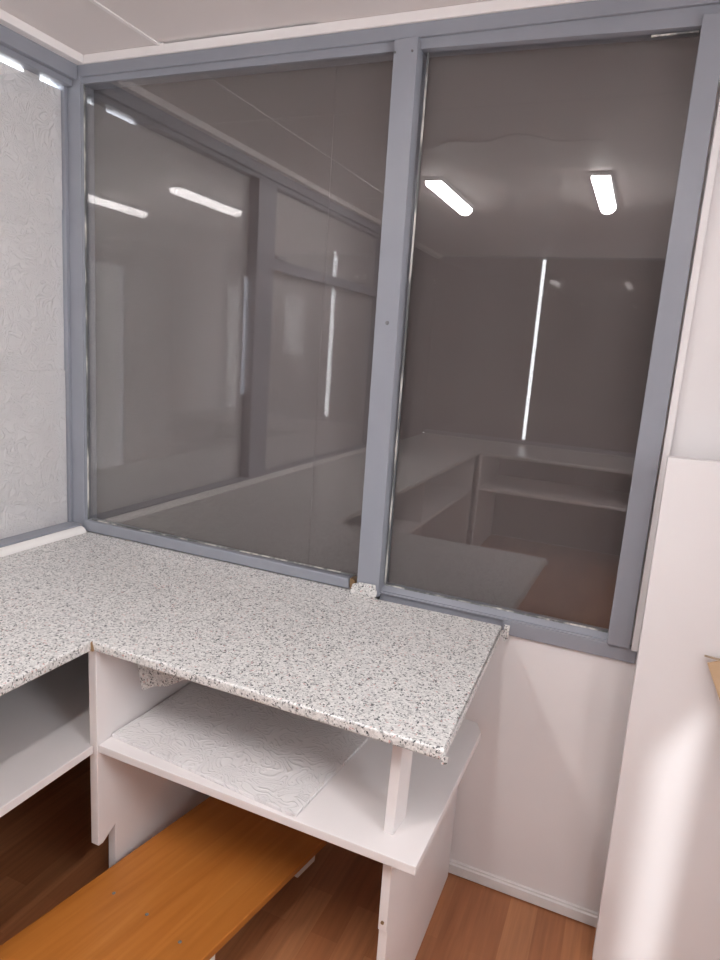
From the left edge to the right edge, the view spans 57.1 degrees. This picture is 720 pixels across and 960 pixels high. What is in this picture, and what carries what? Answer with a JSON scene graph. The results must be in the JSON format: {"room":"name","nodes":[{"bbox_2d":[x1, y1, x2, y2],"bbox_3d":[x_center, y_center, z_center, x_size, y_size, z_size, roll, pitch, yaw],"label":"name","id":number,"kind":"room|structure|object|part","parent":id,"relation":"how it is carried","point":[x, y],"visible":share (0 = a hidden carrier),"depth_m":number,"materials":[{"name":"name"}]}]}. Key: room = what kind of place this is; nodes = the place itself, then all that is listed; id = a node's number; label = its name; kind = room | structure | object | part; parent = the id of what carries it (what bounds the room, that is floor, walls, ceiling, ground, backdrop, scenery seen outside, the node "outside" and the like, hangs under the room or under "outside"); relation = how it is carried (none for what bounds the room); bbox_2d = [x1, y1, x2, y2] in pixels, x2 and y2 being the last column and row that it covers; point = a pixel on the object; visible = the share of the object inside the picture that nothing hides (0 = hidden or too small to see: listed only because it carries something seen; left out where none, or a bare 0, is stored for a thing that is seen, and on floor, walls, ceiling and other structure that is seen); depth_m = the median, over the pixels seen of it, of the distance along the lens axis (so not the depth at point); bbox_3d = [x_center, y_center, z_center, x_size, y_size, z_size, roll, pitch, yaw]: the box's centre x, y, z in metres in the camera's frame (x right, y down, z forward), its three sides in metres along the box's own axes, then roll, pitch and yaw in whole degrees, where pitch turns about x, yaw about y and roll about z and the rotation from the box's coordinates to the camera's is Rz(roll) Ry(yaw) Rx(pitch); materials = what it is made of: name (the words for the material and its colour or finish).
{"room":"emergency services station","nodes":[
{"label":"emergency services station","id":0,"kind":"room"},
{"bbox_2d":[0,0,490,54],"bbox_3d":[-0.397,-0.812,-0.183,2.720,0.050,3.900,9,12,22],"label":"ceiling","id":1,"kind":"structure","parent":0,"point":[84,27],"depth_m":1.64,"materials":[{"name":"white paint"}]},
{"bbox_2d":[0,756,595,959],"bbox_3d":[-0.559,1.391,0.244,2.720,0.050,3.880,9,12,22],"label":"floor","id":2,"kind":"structure","parent":0,"point":[48,853],"depth_m":1.72,"materials":[{"name":"wood"}]},
{"bbox_2d":[0,651,209,867],"bbox_3d":[-1.228,0.820,0.840,0.624,0.742,2.888,9,12,22],"label":"shelving unit","id":3,"kind":"object","parent":2,"relation":"on","point":[59,718],"visible":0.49,"depth_m":1.56,"materials":[{"name":"white laminate"}]},
{"bbox_2d":[0,652,92,816],"bbox_3d":[-0.994,0.606,1.344,0.616,0.020,1.710,9,12,22],"label":"shelf","id":4,"kind":"object","parent":3,"relation":"attached to","point":[45,722],"depth_m":1.53,"materials":[{"name":"white wood"}]},
{"bbox_2d":[0,526,243,695],"bbox_3d":[-1.345,0.488,0.445,0.633,0.043,3.620,9,12,22],"label":"countertop","id":5,"kind":"structure","parent":3,"relation":"on","point":[57,598],"depth_m":1.71,"materials":[{"name":"stone"}]},
{"bbox_3d":[-1.415,0.355,1.030,0.024,0.019,2.550,9,12,22],"label":"plastic strip","id":6,"kind":"part","parent":5,"relation":"part of","materials":[{"name":"white plastic"}]},
{"bbox_3d":[-0.497,0.687,1.776,0.022,0.742,0.576,9,12,22],"label":"panel","id":7,"kind":"part","parent":3,"relation":"part of","materials":[{"name":"white plastic"}]},
{"bbox_2d":[0,796,327,959],"bbox_3d":[-0.591,1.066,1.291,0.352,0.176,1.500,11,13,32],"label":"bench","id":8,"kind":"object","parent":2,"relation":"on","point":[186,891],"visible":0.72,"depth_m":1.51,"materials":[{"name":"orange wood"}]},
{"bbox_2d":[99,682,480,959],"bbox_3d":[-0.137,0.742,1.631,0.760,0.742,0.583,9,12,22],"label":"shelf unit","id":9,"kind":"object","parent":2,"relation":"on","point":[393,806],"visible":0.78,"depth_m":1.38,"materials":[{"name":"white laminate"}]},
{"bbox_2d":[112,683,368,817],"bbox_3d":[-0.237,0.589,1.628,0.509,0.008,0.495,10,12,26],"label":"tile","id":10,"kind":"object","parent":9,"relation":"on","point":[278,759],"depth_m":1.52,"materials":[{"name":"white"}]},
{"bbox_3d":[-0.129,0.616,1.604,0.760,0.019,0.577,9,12,22],"label":"shelf","id":11,"kind":"part","parent":9,"relation":"part of","materials":[{"name":"white laminate"}]},
{"bbox_2d":[90,567,509,764],"bbox_3d":[-0.104,0.426,1.558,0.804,0.146,0.606,9,12,22],"label":"countertop","id":12,"kind":"structure","parent":9,"relation":"on","point":[403,676],"depth_m":1.45,"materials":[{"name":"stone"}]},
{"bbox_2d":[349,582,376,599],"bbox_3d":[0.011,0.298,1.795,0.087,0.036,0.014,9,12,22],"label":"laminate offcut","id":13,"kind":"object","parent":12,"relation":"on","point":[366,590],"visible":1,"depth_m":1.80,"materials":[{"name":"white laminate"}]},
{"bbox_3d":[0.145,0.906,1.552,0.018,0.490,0.554,9,12,22],"label":"panel","id":14,"kind":"part","parent":9,"relation":"part of","materials":[{"name":"white plastic"}]},
{"bbox_2d":[592,455,719,959],"bbox_3d":[0.901,0.602,1.395,0.646,1.251,0.034,9,12,22],"label":"board","id":15,"kind":"object","parent":2,"relation":"on","point":[660,900],"visible":1,"depth_m":1.47,"materials":[{"name":"paint"}]},
{"bbox_2d":[704,655,719,699],"bbox_3d":[0.948,0.791,1.296,0.609,0.920,0.083,14,15,41],"label":"cardboard sheet","id":16,"kind":"object","parent":2,"relation":"on","point":[714,667],"visible":1,"depth_m":1.38,"materials":[{"name":"brown cardboard"}]},
{"bbox_2d":[87,78,719,912],"bbox_3d":[0.214,-0.001,1.750,2.620,2.200,0.098,9,12,22],"label":"wall","id":17,"kind":"structure","parent":0,"point":[536,794],"depth_m":1.69,"materials":[{"name":"white paint"}]},
{"bbox_2d":[0,9,83,64],"bbox_3d":[-1.533,-0.949,0.287,0.048,0.024,3.660,9,12,22],"label":"trim","id":18,"kind":"structure","parent":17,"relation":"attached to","point":[7,20],"depth_m":1.78,"materials":[{"name":"white plastic"}]},
{"bbox_2d":[89,0,159,45],"bbox_3d":[-0.894,-1.059,1.019,0.012,0.004,1.744,9,12,22],"label":"trim","id":19,"kind":"structure","parent":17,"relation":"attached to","point":[96,3],"depth_m":1.69,"materials":[{"name":"white plastic"}]},
{"bbox_2d":[84,0,593,63],"bbox_3d":[-0.135,-1.119,1.656,1.441,0.024,0.026,9,12,22],"label":"trim","id":20,"kind":"structure","parent":17,"relation":"attached to","point":[493,6],"depth_m":1.61,"materials":[{"name":"white plastic"}]},
{"bbox_2d":[67,0,719,663],"bbox_3d":[0.234,-0.347,1.656,2.510,1.439,0.103,9,12,22],"label":"window","id":21,"kind":"structure","parent":17,"relation":"in","point":[397,309],"depth_m":1.72,"materials":[{"name":"glass"}]},
{"bbox_3d":[-0.886,-0.515,2.105,0.064,1.381,0.055,9,12,22],"label":"corner post","id":22,"kind":"part","parent":21,"relation":"part of","materials":[{"name":"grey metal"}]},
{"bbox_3d":[-0.469,0.214,2.037,0.974,0.038,0.040,9,12,22],"label":"sill rail","id":23,"kind":"part","parent":21,"relation":"part of","materials":[{"name":"grey metal"}]},
{"bbox_3d":[-0.057,-1.067,1.656,1.776,0.069,0.060,9,12,22],"label":"rail","id":24,"kind":"part","parent":21,"relation":"part of","materials":[{"name":"grey metal"}]},
{"bbox_3d":[0.361,0.360,1.707,0.657,0.054,0.050,9,12,22],"label":"sill rail","id":25,"kind":"part","parent":21,"relation":"part of","materials":[{"name":"grey metal"}]},
{"bbox_2d":[448,859,597,926],"bbox_3d":[0.750,1.157,1.653,1.100,0.037,0.010,9,12,22],"label":"baseboard","id":26,"kind":"structure","parent":17,"relation":"attached to","point":[538,898],"depth_m":1.77,"materials":[{"name":"white plastic"}]},
{"bbox_3d":[-1.724,0.808,0.647,0.120,0.772,3.670,9,12,22],"label":"wall","id":27,"kind":"structure","parent":0,"visible":0},
{"bbox_2d":[0,24,81,547],"bbox_3d":[-1.426,-0.334,0.894,0.102,1.408,2.619,9,12,22],"label":"window","id":28,"kind":"structure","parent":27,"relation":"in","point":[17,51],"depth_m":1.98,"materials":[{"name":"blue paint"}]},
{"bbox_2d":[0,61,61,209],"bbox_3d":[-0.995,-0.953,1.771,0.010,0.335,0.485,9,12,22],"label":"window pane","id":29,"kind":"structure","parent":28,"relation":"attached to","point":[30,107],"depth_m":1.88,"materials":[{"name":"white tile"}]},
{"bbox_2d":[0,193,63,369],"bbox_3d":[-1.025,-0.551,1.848,0.010,0.485,0.480,9,12,22],"label":"window pane","id":30,"kind":"structure","parent":28,"relation":"attached to","point":[31,259],"depth_m":1.95,"materials":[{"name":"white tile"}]},
{"bbox_2d":[0,370,66,538],"bbox_3d":[-1.058,-0.068,1.946,0.010,0.504,0.485,9,12,22],"label":"window pane","id":31,"kind":"structure","parent":28,"relation":"attached to","point":[33,463],"depth_m":2.04,"materials":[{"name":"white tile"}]},
{"bbox_3d":[-1.384,-0.994,0.766,0.090,0.061,2.619,9,12,22],"label":"rail","id":32,"kind":"part","parent":28,"relation":"part of","materials":[{"name":"grey metal"}]},
{"bbox_3d":[-1.480,0.346,1.031,0.090,0.018,2.619,9,12,22],"label":"sill rail","id":33,"kind":"part","parent":28,"relation":"part of","materials":[{"name":"grey metal"}]}
]}

